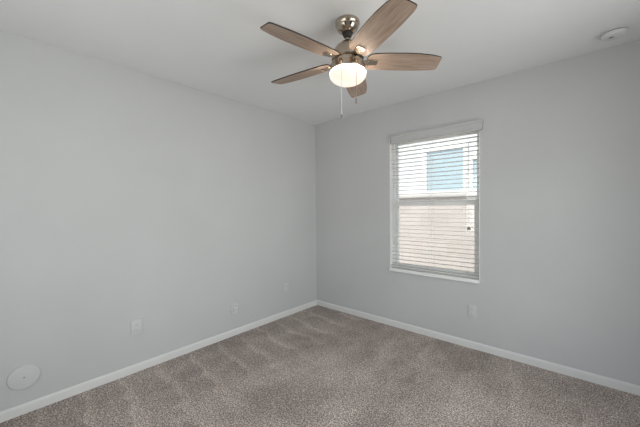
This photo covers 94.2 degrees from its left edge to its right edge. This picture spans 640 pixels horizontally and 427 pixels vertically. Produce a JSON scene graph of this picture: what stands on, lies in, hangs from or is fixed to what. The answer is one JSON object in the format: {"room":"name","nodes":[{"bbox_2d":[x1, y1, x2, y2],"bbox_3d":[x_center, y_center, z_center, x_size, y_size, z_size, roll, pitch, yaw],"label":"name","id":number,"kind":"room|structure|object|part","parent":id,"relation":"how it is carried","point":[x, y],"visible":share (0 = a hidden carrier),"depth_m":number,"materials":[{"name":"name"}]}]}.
{"room":"empty bedroom","nodes":[
{"label":"empty bedroom","id":0,"kind":"room"},
{"bbox_2d":[0,30,316,411],"bbox_3d":[-1.330,0.058,2.691,0.130,2.440,3.700,0,1,42],"label":"wall","id":1,"kind":"structure","parent":0,"point":[127,195],"depth_m":2.38,"materials":[{"name":"paint"}]},
{"bbox_2d":[7,364,40,389],"bbox_3d":[-1.917,1.061,1.926,0.017,0.156,0.156,0,1,42],"label":"round cover plate","id":2,"kind":"object","parent":1,"relation":"attached to","point":[25,376],"visible":1,"depth_m":1.92,"materials":[{"name":"plastic"}]},
{"bbox_2d":[131,318,141,335],"bbox_3d":[-1.488,0.923,2.413,0.010,0.122,0.080,0,1,42],"label":"wall outlet","id":3,"kind":"object","parent":1,"relation":"attached to","point":[136,325],"visible":1,"depth_m":2.41,"materials":[{"name":"plastic"}]},
{"bbox_2d":[0,300,316,422],"bbox_3d":[-1.270,1.246,2.661,0.013,0.065,3.687,0,1,42],"label":"baseboard","id":4,"kind":"structure","parent":1,"relation":"attached to","point":[27,407],"depth_m":2.37,"materials":[{"name":"white wood"}]},
{"bbox_2d":[230,304,238,313],"bbox_3d":[-0.879,0.992,3.086,0.030,0.104,0.104,0,1,42],"label":"round cover plate","id":5,"kind":"object","parent":1,"relation":"attached to","point":[234,309],"visible":1,"depth_m":3.07,"materials":[{"name":"plastic"}]},
{"bbox_2d":[0,305,639,426],"bbox_3d":[0.078,1.338,1.478,3.860,0.100,3.960,0,1,42],"label":"floor","id":6,"kind":"structure","parent":0,"point":[315,366],"depth_m":2.15,"materials":[{"name":"carpet"}]},
{"bbox_2d":[0,0,639,123],"bbox_3d":[0.053,-1.202,1.430,3.860,0.100,3.960,0,1,42],"label":"ceiling","id":7,"kind":"structure","parent":0,"point":[217,47],"depth_m":1.97,"materials":[{"name":"paint"}]},
{"bbox_2d":[260,0,441,117],"bbox_3d":[0.140,-0.854,1.800,1.096,0.610,1.096,0,1,42],"label":"ceiling fan","id":8,"kind":"object","parent":7,"relation":"hanging from","point":[348,67],"visible":1,"depth_m":1.71,"materials":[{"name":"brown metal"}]},
{"bbox_3d":[-0.097,-0.918,1.589,0.458,0.007,0.148,-1,14,-39],"label":"blade","id":9,"kind":"part","parent":8,"relation":"part of","materials":[{"name":"brown wood"}]},
{"bbox_3d":[-0.119,-0.926,1.989,0.458,0.007,0.148,0,14,33],"label":"blade","id":10,"kind":"part","parent":8,"relation":"part of","materials":[{"name":"brown wood"}]},
{"bbox_3d":[0.067,-0.917,1.725,0.107,0.009,0.048,-1,14,-39],"label":"blade arm","id":11,"kind":"part","parent":8,"relation":"part of","materials":[{"name":"silver metal"}]},
{"bbox_3d":[0.123,-0.719,1.698,0.004,0.307,0.003,0,1,42],"label":"pull chain","id":12,"kind":"part","parent":8,"relation":"part of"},
{"bbox_3d":[0.169,-0.820,1.806,0.223,0.076,0.223,0,1,42],"label":"lamp shade","id":13,"kind":"part","parent":8,"relation":"part of","materials":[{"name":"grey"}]},
{"bbox_3d":[0.256,-0.932,2.134,0.148,0.007,0.459,-13,-2,15],"label":"blade","id":14,"kind":"part","parent":8,"relation":"part of","materials":[{"name":"brown wood"}]},
{"bbox_3d":[0.211,-0.917,1.684,0.048,0.009,0.107,12,-4,-20],"label":"blade arm","id":15,"kind":"part","parent":8,"relation":"part of"},
{"bbox_3d":[0.295,-0.920,1.808,0.107,0.009,0.048,-1,-11,-3],"label":"blade arm","id":16,"kind":"part","parent":8,"relation":"part of","materials":[{"name":"silver metal"}]},
{"bbox_3d":[0.290,-0.920,1.485,0.148,0.007,0.458,12,-4,-20],"label":"blade","id":17,"kind":"part","parent":8,"relation":"part of","materials":[{"name":"brown wood"}]},
{"bbox_3d":[0.508,-0.929,1.822,0.458,0.007,0.148,-1,-12,-3],"label":"blade","id":18,"kind":"part","parent":8,"relation":"part of","materials":[{"name":"brown wood"}]},
{"bbox_2d":[600,25,628,40],"bbox_3d":[1.897,-1.156,1.920,0.134,0.043,0.134,0,1,42],"label":"smoke detector","id":19,"kind":"object","parent":7,"relation":"attached to","point":[615,32],"visible":1,"depth_m":1.89,"materials":[{"name":"white plastic"}]},
{"bbox_2d":[315,40,639,385],"bbox_3d":[1.336,0.029,2.886,3.860,2.440,0.130,0,1,42],"label":"wall","id":20,"kind":"structure","parent":0,"point":[559,283],"depth_m":2.46,"materials":[{"name":"paint"}]},
{"bbox_2d":[390,140,392,266],"bbox_3d":[0.798,-0.107,3.316,0.006,1.413,0.064,0,1,42],"label":"trim","id":21,"kind":"structure","parent":20,"relation":"attached to","point":[391,145],"depth_m":3.31,"materials":[{"name":"white paint"}]},
{"bbox_2d":[389,267,479,283],"bbox_3d":[1.131,0.619,3.021,0.903,0.034,0.092,0,1,42],"label":"trim","id":22,"kind":"structure","parent":20,"relation":"attached to","point":[395,269],"depth_m":2.95,"materials":[{"name":"white paint"}]},
{"bbox_2d":[393,130,478,275],"bbox_3d":[1.176,-0.106,3.067,0.903,1.413,0.066,0,1,42],"label":"window","id":23,"kind":"structure","parent":20,"relation":"in","point":[442,202],"depth_m":3.06,"materials":[{"name":"plastic"}]},
{"bbox_3d":[1.169,0.224,3.062,0.847,0.716,0.028,0,1,42],"label":"sash","id":24,"kind":"part","parent":23,"relation":"part of","materials":[{"name":"plastic"}]},
{"bbox_2d":[391,119,482,277],"bbox_3d":[1.132,-0.124,2.990,0.915,1.437,0.100,0,1,42],"label":"window blind","id":25,"kind":"object","parent":23,"relation":"attached to","point":[475,125],"visible":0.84,"depth_m":2.97,"materials":[{"name":"white plastic"}]},
{"bbox_3d":[1.114,-0.096,2.997,0.004,1.343,0.004,-1,1,-18],"label":"ladder cord","id":26,"kind":"part","parent":25,"relation":"part of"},
{"bbox_3d":[1.151,-0.097,3.038,0.004,1.343,0.004,0,1,42],"label":"ladder cord","id":27,"kind":"part","parent":25,"relation":"part of","materials":[{"name":"white fabric"}]},
{"bbox_3d":[1.139,0.584,3.030,0.879,0.018,0.054,0,1,42],"label":"rail","id":28,"kind":"part","parent":25,"relation":"part of","materials":[{"name":"white plastic"}]},
{"bbox_3d":[1.182,-0.437,3.071,0.847,0.697,0.026,0,1,42],"label":"sash","id":29,"kind":"part","parent":23,"relation":"part of","materials":[{"name":"plastic"}]},
{"bbox_2d":[468,304,476,318],"bbox_3d":[1.410,0.906,2.751,0.074,0.118,0.010,0,1,42],"label":"wall outlet","id":30,"kind":"object","parent":20,"relation":"attached to","point":[472,309],"visible":1,"depth_m":2.75,"materials":[{"name":"plastic"}]},
{"bbox_2d":[317,300,639,395],"bbox_3d":[1.300,1.218,2.855,3.600,0.065,0.013,0,1,42],"label":"baseboard","id":31,"kind":"structure","parent":20,"relation":"attached to","point":[576,373],"depth_m":2.58,"materials":[{"name":"white wood"}]},
{"bbox_2d":[479,130,479,279],"bbox_3d":[1.469,-0.103,2.721,0.006,1.413,0.064,0,1,42],"label":"trim","id":32,"kind":"structure","parent":20,"relation":"attached to","point":[479,130],"depth_m":2.70,"materials":[{"name":"white paint"}]},
{"label":"outside","id":33,"kind":"structure","parent":0,"visible":0},
{"bbox_3d":[3.365,1.399,7.147,17.000,0.100,8.860,0,1,42],"label":"ground","id":34,"kind":"structure","parent":33,"visible":0},
{"bbox_2d":[399,190,476,271],"bbox_3d":[1.660,0.541,4.765,11.000,1.740,0.190,0,1,42],"label":"wall","id":35,"kind":"structure","parent":34,"relation":"on","point":[440,217],"depth_m":4.54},
{"bbox_2d":[399,134,476,193],"bbox_3d":[4.450,-1.584,8.348,13.700,5.800,4.500,0,1,42],"label":"neighbor house","id":36,"kind":"structure","parent":34,"relation":"on","point":[412,189],"depth_m":7.31,"materials":[{"name":"paint"}]},
{"bbox_3d":[3.043,-1.050,7.262,0.860,1.000,0.015,0,1,42],"label":"house pane","id":37,"kind":"part","parent":36,"relation":"part of","materials":[{"name":"blue glass"}]},
{"bbox_3d":[3.785,-0.895,6.608,0.680,0.700,0.015,0,1,42],"label":"house pane","id":38,"kind":"part","parent":36,"relation":"part of","materials":[{"name":"blue glass"}]}
]}

